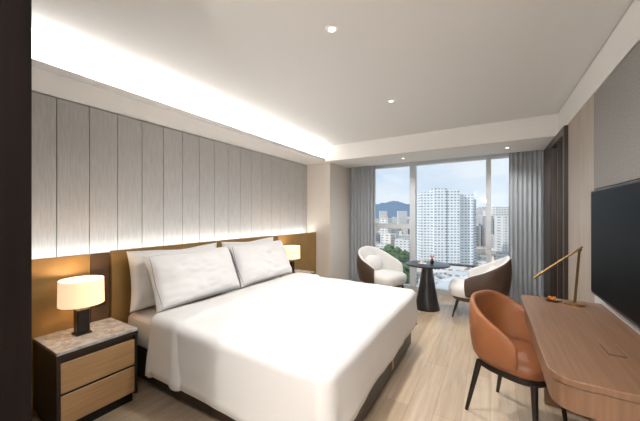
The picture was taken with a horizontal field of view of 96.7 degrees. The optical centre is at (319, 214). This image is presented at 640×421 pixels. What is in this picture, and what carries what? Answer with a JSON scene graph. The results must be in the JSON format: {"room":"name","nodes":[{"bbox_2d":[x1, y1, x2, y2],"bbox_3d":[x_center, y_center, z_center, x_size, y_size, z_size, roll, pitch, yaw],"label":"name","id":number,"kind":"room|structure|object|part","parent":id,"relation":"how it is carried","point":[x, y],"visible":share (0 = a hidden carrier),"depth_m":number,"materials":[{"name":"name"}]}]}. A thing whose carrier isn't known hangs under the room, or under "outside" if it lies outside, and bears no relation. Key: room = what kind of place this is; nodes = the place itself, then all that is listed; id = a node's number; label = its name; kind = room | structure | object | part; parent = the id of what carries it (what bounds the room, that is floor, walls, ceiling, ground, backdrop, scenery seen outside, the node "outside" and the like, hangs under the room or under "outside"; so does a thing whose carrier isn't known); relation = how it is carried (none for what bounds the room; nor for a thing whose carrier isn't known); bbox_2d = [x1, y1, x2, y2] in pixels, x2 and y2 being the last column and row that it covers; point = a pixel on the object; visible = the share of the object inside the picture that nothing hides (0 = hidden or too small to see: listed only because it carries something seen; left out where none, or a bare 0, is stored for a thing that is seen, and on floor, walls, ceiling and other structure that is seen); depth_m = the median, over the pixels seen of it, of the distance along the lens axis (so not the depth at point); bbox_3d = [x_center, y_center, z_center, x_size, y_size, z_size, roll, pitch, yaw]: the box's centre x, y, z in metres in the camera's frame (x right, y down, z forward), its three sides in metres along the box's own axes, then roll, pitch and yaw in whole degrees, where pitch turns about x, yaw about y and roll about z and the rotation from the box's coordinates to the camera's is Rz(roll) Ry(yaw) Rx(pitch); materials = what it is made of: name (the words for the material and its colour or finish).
{"room":"hotel room","nodes":[
{"label":"hotel room","id":0,"kind":"room"},
{"bbox_2d":[0,0,31,420],"bbox_3d":[-2.026,0.105,0.422,1.910,2.550,1.844,0,0,31],"label":"door frame","id":1,"kind":"structure","parent":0,"point":[15,15],"depth_m":0.70,"materials":[{"name":"brown wood"}]},
{"bbox_2d":[32,292,591,420],"bbox_3d":[0.015,1.440,2.176,3.950,0.120,7.150,0,0,31],"label":"floor","id":2,"kind":"structure","parent":0,"point":[431,381],"depth_m":2.19,"materials":[{"name":"brown wood"}]},
{"bbox_2d":[33,317,137,420],"bbox_3d":[-1.658,1.110,2.030,0.424,0.540,0.464,0,0,31],"label":"nightstand","id":3,"kind":"object","parent":2,"relation":"on","point":[86,377],"visible":0.99,"depth_m":1.90,"materials":[{"name":"black wood"}]},
{"bbox_2d":[57,275,104,336],"bbox_3d":[-1.692,0.647,2.021,0.260,0.385,0.260,0,0,31],"label":"table lamp","id":4,"kind":"object","parent":3,"relation":"on","point":[79,293],"visible":1,"depth_m":1.97,"materials":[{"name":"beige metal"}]},
{"bbox_3d":[-1.692,0.542,2.021,0.260,0.175,0.260,0,0,31],"label":"lamp shade","id":5,"kind":"part","parent":4,"relation":"part of","materials":[{"name":"white fabric"}]},
{"bbox_3d":[-1.658,0.873,2.030,0.424,0.025,0.464,0,0,31],"label":"frame","id":6,"kind":"part","parent":3,"relation":"part of","materials":[{"name":"brown wood"}]},
{"bbox_3d":[-1.488,1.010,1.928,0.020,0.184,0.424,0,0,31],"label":"drawer","id":7,"kind":"part","parent":3,"relation":"part of","materials":[{"name":"brown wood"}]},
{"bbox_3d":[-1.488,1.212,1.928,0.020,0.187,0.424,0,0,31],"label":"drawer","id":8,"kind":"part","parent":3,"relation":"part of","materials":[{"name":"brown wood"}]},
{"bbox_2d":[32,232,315,416],"bbox_3d":[-1.197,0.838,3.394,0.221,1.085,4.095,0,0,31],"label":"headboard","id":9,"kind":"object","parent":2,"relation":"on","point":[113,265],"visible":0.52,"depth_m":2.26,"materials":[{"name":"brown"}]},
{"bbox_2d":[96,288,105,306],"bbox_3d":[-1.756,0.660,2.280,0.011,0.140,0.070,0,0,31],"label":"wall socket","id":10,"kind":"object","parent":9,"relation":"attached to","point":[104,302],"visible":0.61,"depth_m":2.30,"materials":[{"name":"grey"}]},
{"bbox_2d":[128,273,417,420],"bbox_3d":[-0.315,1.056,2.666,2.012,0.648,1.992,0,0,31],"label":"bed","id":11,"kind":"object","parent":2,"relation":"on","point":[296,346],"visible":1,"depth_m":1.88,"materials":[{"name":"white fabric"}]},
{"bbox_2d":[127,243,216,312],"bbox_3d":[-1.347,0.550,2.723,0.194,0.498,0.901,0,0,30],"label":"pillow","id":12,"kind":"object","parent":11,"relation":"on","point":[142,296],"visible":0.32,"depth_m":2.38,"materials":[{"name":"white fabric"}]},
{"bbox_2d":[142,246,240,312],"bbox_3d":[-1.146,0.556,2.667,0.308,0.440,0.901,0,0,29],"label":"pillow","id":13,"kind":"object","parent":11,"relation":"on","point":[176,279],"visible":1,"depth_m":2.48,"materials":[{"name":"fabric"}]},
{"bbox_3d":[-0.344,0.953,2.682,1.945,0.255,1.810,0,0,31],"label":"mattress","id":14,"kind":"part","parent":11,"relation":"part of","materials":[{"name":"white fabric"}]},
{"bbox_2d":[221,237,272,274],"bbox_3d":[-0.857,0.550,3.543,0.200,0.498,0.881,0,0,29],"label":"pillow","id":15,"kind":"object","parent":11,"relation":"on","point":[270,239],"visible":0.09,"depth_m":3.45,"materials":[{"name":"white fabric"}]},
{"bbox_2d":[229,240,291,287],"bbox_3d":[-0.683,0.556,3.439,0.319,0.440,0.884,0,0,33],"label":"pillow","id":16,"kind":"object","parent":11,"relation":"on","point":[255,263],"visible":1,"depth_m":3.25,"materials":[{"name":"fabric"}]},
{"bbox_2d":[279,269,313,276],"bbox_3d":[-0.390,1.110,4.149,0.424,0.540,0.464,0,0,31],"label":"nightstand","id":17,"kind":"object","parent":2,"relation":"on","point":[296,270],"visible":0.13,"depth_m":4.22,"materials":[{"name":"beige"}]},
{"bbox_2d":[284,245,299,272],"bbox_3d":[-0.419,0.647,4.149,0.260,0.385,0.260,0,0,31],"label":"table lamp","id":18,"kind":"object","parent":17,"relation":"on","point":[292,251],"visible":0.74,"depth_m":4.05,"materials":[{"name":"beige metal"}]},
{"bbox_3d":[-0.419,0.542,4.149,0.260,0.175,0.260,0,0,31],"label":"lamp shade","id":19,"kind":"part","parent":18,"relation":"part of","materials":[{"name":"white fabric"}]},
{"bbox_2d":[357,246,406,287],"bbox_3d":[1.028,0.964,4.749,0.794,0.839,0.756,0,0,-37],"label":"lounge chair","id":20,"kind":"object","parent":2,"relation":"on","point":[375,265],"visible":0.96,"depth_m":4.69,"materials":[{"name":"white fabric"}]},
{"bbox_2d":[364,255,382,270],"bbox_3d":[0.912,0.830,4.903,0.440,0.260,0.220,0,0,-37],"label":"cushion","id":21,"kind":"object","parent":20,"relation":"on","point":[376,261],"depth_m":4.82,"materials":[{"name":"white fabric"}]},
{"bbox_2d":[375,269,406,285],"bbox_3d":[1.069,1.022,4.695,0.620,0.167,0.620,0,0,-37],"label":"seat cushion","id":22,"kind":"object","parent":20,"relation":"on","point":[388,277],"depth_m":4.46,"materials":[{"name":"white fabric"}]},
{"bbox_2d":[399,284,452,296],"bbox_3d":[1.993,1.330,4.995,3.090,0.100,0.080,0,0,31],"label":"frame","id":23,"kind":"object","parent":2,"relation":"on","point":[440,291],"visible":0.02,"depth_m":4.92,"materials":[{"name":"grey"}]},
{"bbox_2d":[405,260,449,311],"bbox_3d":[1.583,1.050,4.204,0.620,0.660,0.620,0,0,31],"label":"side table","id":24,"kind":"object","parent":2,"relation":"on","point":[427,300],"visible":0.93,"depth_m":4.11,"materials":[{"name":"metal"}]},
{"bbox_2d":[449,256,511,316],"bbox_3d":[2.197,0.964,3.929,0.756,0.839,0.794,0,0,31],"label":"lounge chair","id":25,"kind":"object","parent":2,"relation":"on","point":[496,275],"visible":0.84,"depth_m":3.62,"materials":[{"name":"beige leather"}]},
{"bbox_3d":[1.843,1.261,3.868,0.106,0.244,0.037,0,0,-14],"label":"leg","id":26,"kind":"part","parent":25,"relation":"part of","materials":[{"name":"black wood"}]},
{"bbox_2d":[449,278,469,298],"bbox_3d":[2.139,1.022,3.964,0.620,0.167,0.620,0,0,31],"label":"seat cushion","id":27,"kind":"object","parent":25,"relation":"on","point":[456,286],"depth_m":3.85,"materials":[{"name":"white fabric"}]},
{"bbox_3d":[2.165,1.130,3.949,0.570,0.060,0.570,0,0,31],"label":"seat","id":28,"kind":"part","parent":25,"relation":"part of","materials":[{"name":"black wood"}]},
{"bbox_2d":[465,290,567,420],"bbox_3d":[1.319,0.975,1.941,0.524,0.815,0.502,0,0,-30],"label":"desk chair","id":29,"kind":"object","parent":2,"relation":"on","point":[501,340],"visible":0.87,"depth_m":1.89,"materials":[{"name":"leather"}]},
{"bbox_3d":[1.082,1.194,2.002,0.110,0.377,0.040,0,0,36],"label":"leg","id":30,"kind":"part","parent":29,"relation":"part of","materials":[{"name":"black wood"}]},
{"bbox_3d":[1.389,1.194,2.178,0.039,0.377,0.111,0,0,2],"label":"leg","id":31,"kind":"part","parent":29,"relation":"part of","materials":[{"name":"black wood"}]},
{"bbox_3d":[1.292,0.772,1.988,0.520,0.415,0.388,0,0,-30],"label":"backrest","id":32,"kind":"part","parent":29,"relation":"part of","materials":[{"name":"leather"}]},
{"bbox_3d":[1.332,0.944,1.919,0.444,0.102,0.444,0,0,-30],"label":"seat","id":33,"kind":"part","parent":29,"relation":"part of","materials":[{"name":"leather"}]},
{"bbox_3d":[1.332,1.015,1.919,0.410,0.040,0.410,0,0,-30],"label":"seat frame","id":34,"kind":"part","parent":29,"relation":"part of","materials":[{"name":"black wood"}]},
{"bbox_3d":[1.267,1.194,1.678,0.039,0.374,0.081,0,0,28],"label":"leg","id":35,"kind":"part","parent":29,"relation":"part of","materials":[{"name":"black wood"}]},
{"bbox_3d":[1.573,1.194,1.851,0.080,0.374,0.039,0,0,15],"label":"leg","id":36,"kind":"part","parent":29,"relation":"part of","materials":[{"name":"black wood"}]},
{"bbox_2d":[520,295,639,420],"bbox_3d":[1.430,0.999,1.545,0.467,0.763,1.320,0,0,31],"label":"writing desk","id":37,"kind":"object","parent":2,"relation":"on","point":[588,357],"visible":0.95,"depth_m":1.25,"materials":[{"name":"brown wood"}]},
{"bbox_2d":[544,296,560,301],"bbox_3d":[1.681,0.604,2.059,0.100,0.030,0.100,0,0,31],"label":"tray","id":38,"kind":"object","parent":37,"relation":"on","point":[549,298],"visible":1,"depth_m":2.05,"materials":[{"name":"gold metal"}]},
{"bbox_3d":[1.788,1.065,2.007,0.327,0.630,0.040,0,0,31],"label":"support panel","id":39,"kind":"part","parent":37,"relation":"part of","materials":[{"name":"brown wood"}]},
{"bbox_2d":[533,246,585,306],"bbox_3d":[1.691,0.417,2.018,0.292,0.404,0.120,0,0,31],"label":"desk lamp","id":40,"kind":"object","parent":37,"relation":"on","point":[573,302],"visible":1,"depth_m":1.97,"materials":[{"name":"gold metal"}]},
{"bbox_3d":[1.775,0.420,1.968,0.035,0.374,0.010,0,0,31],"label":"stem","id":41,"kind":"part","parent":40,"relation":"part of","materials":[{"name":"gold metal"}]},
{"bbox_3d":[1.796,0.420,1.979,0.031,0.373,0.006,0,0,31],"label":"stem","id":42,"kind":"part","parent":40,"relation":"part of","materials":[{"name":"gold metal"}]},
{"bbox_3d":[1.336,0.618,1.298,0.052,0.001,0.112,0,0,31],"label":"socket lid","id":43,"kind":"part","parent":37,"relation":"part of","materials":[{"name":"brown wood"}]},
{"bbox_3d":[1.336,0.619,1.298,0.060,0.002,0.120,0,0,31],"label":"socket lid","id":44,"kind":"part","parent":37,"relation":"part of","materials":[{"name":"brown wood"}]},
{"bbox_2d":[307,163,349,279],"bbox_3d":[0.238,0.105,5.568,0.510,2.550,1.100,0,0,31],"label":"wall pillar","id":45,"kind":"structure","parent":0,"point":[328,184],"depth_m":5.14,"materials":[{"name":"beige paint"}]},
{"bbox_2d":[32,0,633,146],"bbox_3d":[0.279,-1.230,2.018,3.335,0.120,7.150,0,0,31],"label":"ceiling","id":46,"kind":"structure","parent":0,"point":[444,64],"depth_m":2.06,"materials":[{"name":"white paint"}]},
{"bbox_2d":[32,29,318,155],"bbox_3d":[-1.192,-1.118,3.315,0.370,0.345,3.976,0,0,31],"label":"light","id":47,"kind":"object","parent":46,"relation":"attached to","point":[48,49],"depth_m":2.44,"materials":[{"name":"white"}]},
{"bbox_2d":[32,62,324,163],"bbox_3d":[-1.141,-0.930,3.284,0.490,0.030,3.976,0,0,31],"label":"ceiling soffit","id":48,"kind":"structure","parent":46,"relation":"attached to","point":[46,80],"depth_m":2.49,"materials":[{"name":"white paint"}]},
{"bbox_2d":[32,58,324,158],"bbox_3d":[-0.943,-0.955,3.166,0.030,0.020,3.976,0,0,31],"label":"ceiling soffit left lip","id":49,"kind":"object","parent":48,"relation":"attached to","point":[33,60],"depth_m":2.34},
{"bbox_2d":[326,114,556,167],"bbox_3d":[1.641,-1.042,4.408,3.090,0.255,0.810,0,0,31],"label":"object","id":50,"kind":"structure","parent":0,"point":[532,133],"depth_m":3.97,"materials":[{"name":"white paint"}]},
{"bbox_2d":[580,93,597,302],"bbox_3d":[2.172,0.232,2.304,0.020,2.295,0.415,0,0,31],"label":"wood panel","id":51,"kind":"object","parent":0,"point":[587,111],"depth_m":2.31,"materials":[{"name":"beige wood"}]},
{"bbox_2d":[557,0,639,132],"bbox_3d":[1.254,-1.036,0.776,0.025,0.243,5.820,0,0,31],"label":"wall","id":52,"kind":"structure","parent":0,"point":[626,35],"depth_m":1.90,"materials":[{"name":"white paint"}]},
{"bbox_2d":[594,41,639,189],"bbox_3d":[1.629,-0.548,1.403,0.025,0.715,1.680,0,0,31],"label":"fabric panel","id":53,"kind":"object","parent":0,"point":[617,102],"depth_m":1.71,"materials":[{"name":"grey fabric"}]},
{"bbox_2d":[595,295,639,333],"bbox_3d":[0.912,0.603,0.200,0.020,1.555,4.480,0,0,31],"label":"panel","id":54,"kind":"object","parent":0,"point":[597,300],"depth_m":1.73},
{"bbox_3d":[1.632,0.105,1.208,0.180,2.550,7.150,0,0,31],"label":"wall","id":55,"kind":"structure","parent":0,"visible":0},
{"bbox_2d":[544,143,553,296],"bbox_3d":[3.015,0.237,3.743,0.050,2.285,0.520,0,0,31],"label":"door frame","id":56,"kind":"structure","parent":55,"relation":"attached to","point":[548,153],"depth_m":3.64,"materials":[{"name":"brown wood"}]},
{"bbox_2d":[550,127,562,148],"bbox_3d":[2.702,-0.863,3.220,0.050,0.085,0.700,0,0,31],"label":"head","id":57,"kind":"object","parent":55,"relation":"attached to","point":[559,137],"visible":0.64,"depth_m":3.20},
{"bbox_2d":[554,140,562,298],"bbox_3d":[2.706,0.280,3.217,0.040,2.200,0.700,0,0,31],"label":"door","id":58,"kind":"structure","parent":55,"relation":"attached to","point":[555,148],"depth_m":3.18,"materials":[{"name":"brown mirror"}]},
{"bbox_3d":[2.691,0.280,3.191,0.040,2.200,0.040,0,0,31],"label":"stile","id":59,"kind":"part","parent":58,"relation":"part of","materials":[{"name":"brown wood"}]},
{"bbox_2d":[563,125,567,299],"bbox_3d":[2.504,0.237,2.889,0.050,2.285,0.070,0,0,31],"label":"door frame","id":60,"kind":"structure","parent":55,"relation":"attached to","point":[565,127],"depth_m":2.87,"materials":[{"name":"brown wood"}]},
{"bbox_2d":[568,111,579,300],"bbox_3d":[2.387,0.233,2.665,0.020,2.295,0.415,0,0,31],"label":"wood panel","id":61,"kind":"object","parent":55,"relation":"attached to","point":[574,124],"visible":0.44,"depth_m":2.67,"materials":[{"name":"beige wood"}]},
{"bbox_2d":[591,180,639,328],"bbox_3d":[1.591,0.185,1.425,0.072,0.700,1.240,0,0,31],"label":"television","id":62,"kind":"object","parent":55,"relation":"attached to","point":[615,210],"visible":1,"depth_m":1.56,"materials":[{"name":"black glass"},{"name":"black plastic"}]},
{"bbox_3d":[0.015,-1.350,2.176,3.950,0.120,7.150,0,0,31],"label":"ceiling","id":63,"kind":"structure","parent":0,"visible":0},
{"bbox_2d":[325,24,338,33],"bbox_3d":[0.074,-1.165,1.785,0.084,0.009,0.084,0,0,31],"label":"recessed light","id":64,"kind":"object","parent":63,"relation":"in","point":[331,29],"visible":1,"depth_m":1.78,"materials":[{"name":"white paint"}]},
{"bbox_2d":[376,150,543,296],"bbox_3d":[1.983,0.158,4.978,3.090,2.245,0.120,0,0,31],"label":"window frame","id":65,"kind":"structure","parent":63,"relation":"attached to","point":[504,155],"depth_m":4.85,"materials":[{"name":"grey metal"}]},
{"bbox_3d":[1.690,0.193,5.154,0.100,2.175,0.120,0,0,31],"label":"mullion","id":66,"kind":"part","parent":65,"relation":"part of","materials":[{"name":"grey metal"}]},
{"bbox_2d":[447,263,478,266],"bbox_3d":[2.215,0.845,4.874,1.089,0.030,0.060,0,0,31],"label":"transom","id":67,"kind":"object","parent":65,"relation":"attached to","point":[450,264],"visible":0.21,"depth_m":4.76,"materials":[{"name":"grey metal"}]},
{"bbox_3d":[2.697,0.193,4.551,0.070,2.175,0.120,0,0,31],"label":"mullion","id":68,"kind":"part","parent":65,"relation":"part of","materials":[{"name":"grey metal"}]},
{"bbox_3d":[3.268,0.193,4.233,0.120,2.175,0.080,0,0,31],"label":"mullion","id":69,"kind":"part","parent":65,"relation":"part of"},
{"bbox_3d":[1.897,-0.957,4.844,3.060,0.014,0.020,0,0,31],"label":"rail","id":70,"kind":"object","parent":63,"relation":"attached to","visible":0},
{"bbox_2d":[350,165,375,282],"bbox_3d":[0.817,0.207,5.491,0.536,2.315,0.060,0,0,31],"label":"curtain","id":71,"kind":"object","parent":70,"relation":"hanging from","point":[362,179],"visible":0.73,"depth_m":5.50,"materials":[{"name":"grey fabric"}]},
{"bbox_2d":[509,150,541,305],"bbox_3d":[3.011,0.207,4.178,0.398,2.315,0.060,0,0,31],"label":"curtain","id":72,"kind":"object","parent":70,"relation":"hanging from","point":[525,168],"visible":0.87,"depth_m":4.17,"materials":[{"name":"grey fabric"}]},
{"bbox_3d":[-1.607,0.045,3.147,0.170,2.670,7.150,0,0,31],"label":"wall","id":73,"kind":"structure","parent":0,"visible":0},
{"bbox_3d":[-1.313,-0.217,3.463,0.010,1.393,4.095,0,0,31],"label":"backing","id":74,"kind":"object","parent":73,"relation":"attached to","visible":0},
{"bbox_2d":[32,91,55,258],"bbox_3d":[-2.099,-0.224,2.115,0.015,1.367,0.206,0,0,31],"label":"panel","id":75,"kind":"object","parent":74,"relation":"attached to","point":[43,106],"visible":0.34,"depth_m":2.14,"materials":[{"name":"fabric"}]},
{"bbox_2d":[56,98,88,256],"bbox_3d":[-1.991,-0.224,2.295,0.015,1.367,0.206,0,0,31],"label":"panel","id":76,"kind":"object","parent":74,"relation":"attached to","point":[72,119],"visible":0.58,"depth_m":2.29,"materials":[{"name":"fabric"}]},
{"bbox_2d":[89,107,116,253],"bbox_3d":[-1.883,-0.224,2.476,0.015,1.367,0.206,0,0,31],"label":"panel","id":77,"kind":"object","parent":74,"relation":"attached to","point":[102,124],"visible":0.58,"depth_m":2.46,"materials":[{"name":"fabric"}]},
{"bbox_2d":[117,115,141,249],"bbox_3d":[-1.776,-0.224,2.656,0.015,1.367,0.206,0,0,31],"label":"panel","id":78,"kind":"object","parent":74,"relation":"attached to","point":[129,130],"visible":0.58,"depth_m":2.65,"materials":[{"name":"fabric"}]},
{"bbox_2d":[142,121,162,247],"bbox_3d":[-1.668,-0.224,2.836,0.015,1.367,0.206,0,0,31],"label":"panel","id":79,"kind":"object","parent":74,"relation":"attached to","point":[152,134],"visible":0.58,"depth_m":2.83,"materials":[{"name":"wood"}]},
{"bbox_2d":[163,127,181,245],"bbox_3d":[-1.560,-0.224,3.016,0.015,1.367,0.206,0,0,31],"label":"panel","id":80,"kind":"object","parent":74,"relation":"attached to","point":[172,139],"visible":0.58,"depth_m":3.00,"materials":[{"name":"wood"}]},
{"bbox_2d":[182,132,198,243],"bbox_3d":[-1.452,-0.224,3.196,0.015,1.367,0.206,0,0,31],"label":"panel","id":81,"kind":"object","parent":74,"relation":"attached to","point":[190,143],"visible":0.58,"depth_m":3.19,"materials":[{"name":"wood"}]},
{"bbox_2d":[199,137,213,241],"bbox_3d":[-1.344,-0.224,3.377,0.015,1.367,0.206,0,0,31],"label":"panel","id":82,"kind":"object","parent":74,"relation":"attached to","point":[206,146],"visible":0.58,"depth_m":3.37,"materials":[{"name":"wood"}]},
{"bbox_2d":[214,141,227,240],"bbox_3d":[-1.236,-0.224,3.557,0.015,1.367,0.206,0,0,31],"label":"panel","id":83,"kind":"object","parent":74,"relation":"attached to","point":[220,149],"visible":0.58,"depth_m":3.54,"materials":[{"name":"wood"}]},
{"bbox_2d":[228,144,239,239],"bbox_3d":[-1.129,-0.224,3.737,0.015,1.367,0.206,0,0,31],"label":"panel","id":84,"kind":"object","parent":74,"relation":"attached to","point":[233,151],"visible":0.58,"depth_m":3.72,"materials":[{"name":"wood"}]},
{"bbox_2d":[240,148,251,237],"bbox_3d":[-1.021,-0.224,3.917,0.015,1.367,0.206,0,0,31],"label":"panel","id":85,"kind":"object","parent":74,"relation":"attached to","point":[245,154],"visible":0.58,"depth_m":3.90,"materials":[{"name":"fabric"}]},
{"bbox_2d":[252,151,261,236],"bbox_3d":[-0.913,-0.224,4.097,0.015,1.367,0.206,0,0,31],"label":"panel","id":86,"kind":"object","parent":74,"relation":"attached to","point":[256,156],"visible":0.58,"depth_m":4.08,"materials":[{"name":"fabric"}]},
{"bbox_2d":[262,154,270,235],"bbox_3d":[-0.805,-0.224,4.278,0.015,1.367,0.206,0,0,31],"label":"panel","id":87,"kind":"object","parent":74,"relation":"attached to","point":[266,159],"visible":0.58,"depth_m":4.27,"materials":[{"name":"fabric"}]},
{"bbox_2d":[271,156,279,235],"bbox_3d":[-0.697,-0.224,4.458,0.015,1.367,0.206,0,0,31],"label":"panel","id":88,"kind":"object","parent":74,"relation":"attached to","point":[275,162],"visible":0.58,"depth_m":4.45,"materials":[{"name":"fabric"}]},
{"bbox_2d":[280,158,287,234],"bbox_3d":[-0.589,-0.224,4.638,0.015,1.367,0.206,0,0,31],"label":"panel","id":89,"kind":"object","parent":74,"relation":"attached to","point":[283,163],"visible":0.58,"depth_m":4.62,"materials":[{"name":"fabric"}]},
{"bbox_2d":[288,161,294,234],"bbox_3d":[-0.481,-0.224,4.818,0.015,1.367,0.206,0,0,31],"label":"panel","id":90,"kind":"object","parent":74,"relation":"attached to","point":[291,165],"visible":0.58,"depth_m":4.80,"materials":[{"name":"fabric"}]},
{"bbox_2d":[295,162,301,233],"bbox_3d":[-0.374,-0.224,4.998,0.015,1.367,0.206,0,0,31],"label":"panel","id":91,"kind":"object","parent":74,"relation":"attached to","point":[298,167],"visible":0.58,"depth_m":4.98,"materials":[{"name":"fabric"}]},
{"bbox_2d":[302,164,306,232],"bbox_3d":[-0.283,-0.224,5.150,0.015,1.367,0.139,0,0,31],"label":"panel","id":92,"kind":"object","parent":74,"relation":"attached to","point":[304,167],"visible":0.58,"depth_m":5.14,"materials":[{"name":"fabric"}]},
{"label":"outside","id":93,"kind":"structure","parent":0,"visible":0},
{"bbox_3d":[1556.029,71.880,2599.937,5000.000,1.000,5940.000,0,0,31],"label":"ground","id":94,"kind":"structure","parent":93,"visible":0},
{"bbox_2d":[379,244,417,283],"bbox_3d":[94.491,54.216,267.031,173.128,42.562,175.301,0,0,31],"label":"trees","id":95,"kind":"object","parent":94,"relation":"on","point":[397,253],"visible":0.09,"depth_m":292.42,"materials":[{"name":"green plant"}]},
{"bbox_2d":[376,201,485,217],"bbox_3d":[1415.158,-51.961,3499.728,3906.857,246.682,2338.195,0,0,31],"label":"hills","id":96,"kind":"structure","parent":94,"relation":"on","point":[391,207],"depth_m":3499.45,"materials":[{"name":"blue"}]},
{"bbox_2d":[376,207,508,296],"bbox_3d":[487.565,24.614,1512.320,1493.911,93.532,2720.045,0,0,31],"label":"city buildings","id":97,"kind":"structure","parent":94,"relation":"on","point":[395,237],"depth_m":428.70},
{"bbox_2d":[417,188,475,269],"bbox_3d":[157.133,19.874,355.862,66.104,103.012,54.269,0,0,31],"label":"apartment tower","id":98,"kind":"structure","parent":94,"relation":"on","point":[446,218],"depth_m":344.64,"materials":[{"name":"white concrete"}]},
{"bbox_3d":[0.796,0.192,5.712,0.300,2.175,0.080,0,0,31],"label":"mullion","id":99,"kind":"object","parent":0,"visible":0},
{"bbox_2d":[376,223,409,228],"bbox_3d":[1.291,0.205,5.416,0.853,0.090,0.080,0,0,31],"label":"transom","id":100,"kind":"object","parent":99,"relation":"attached to","point":[378,225],"visible":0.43,"depth_m":5.34,"materials":[{"name":"grey metal"}]}
]}

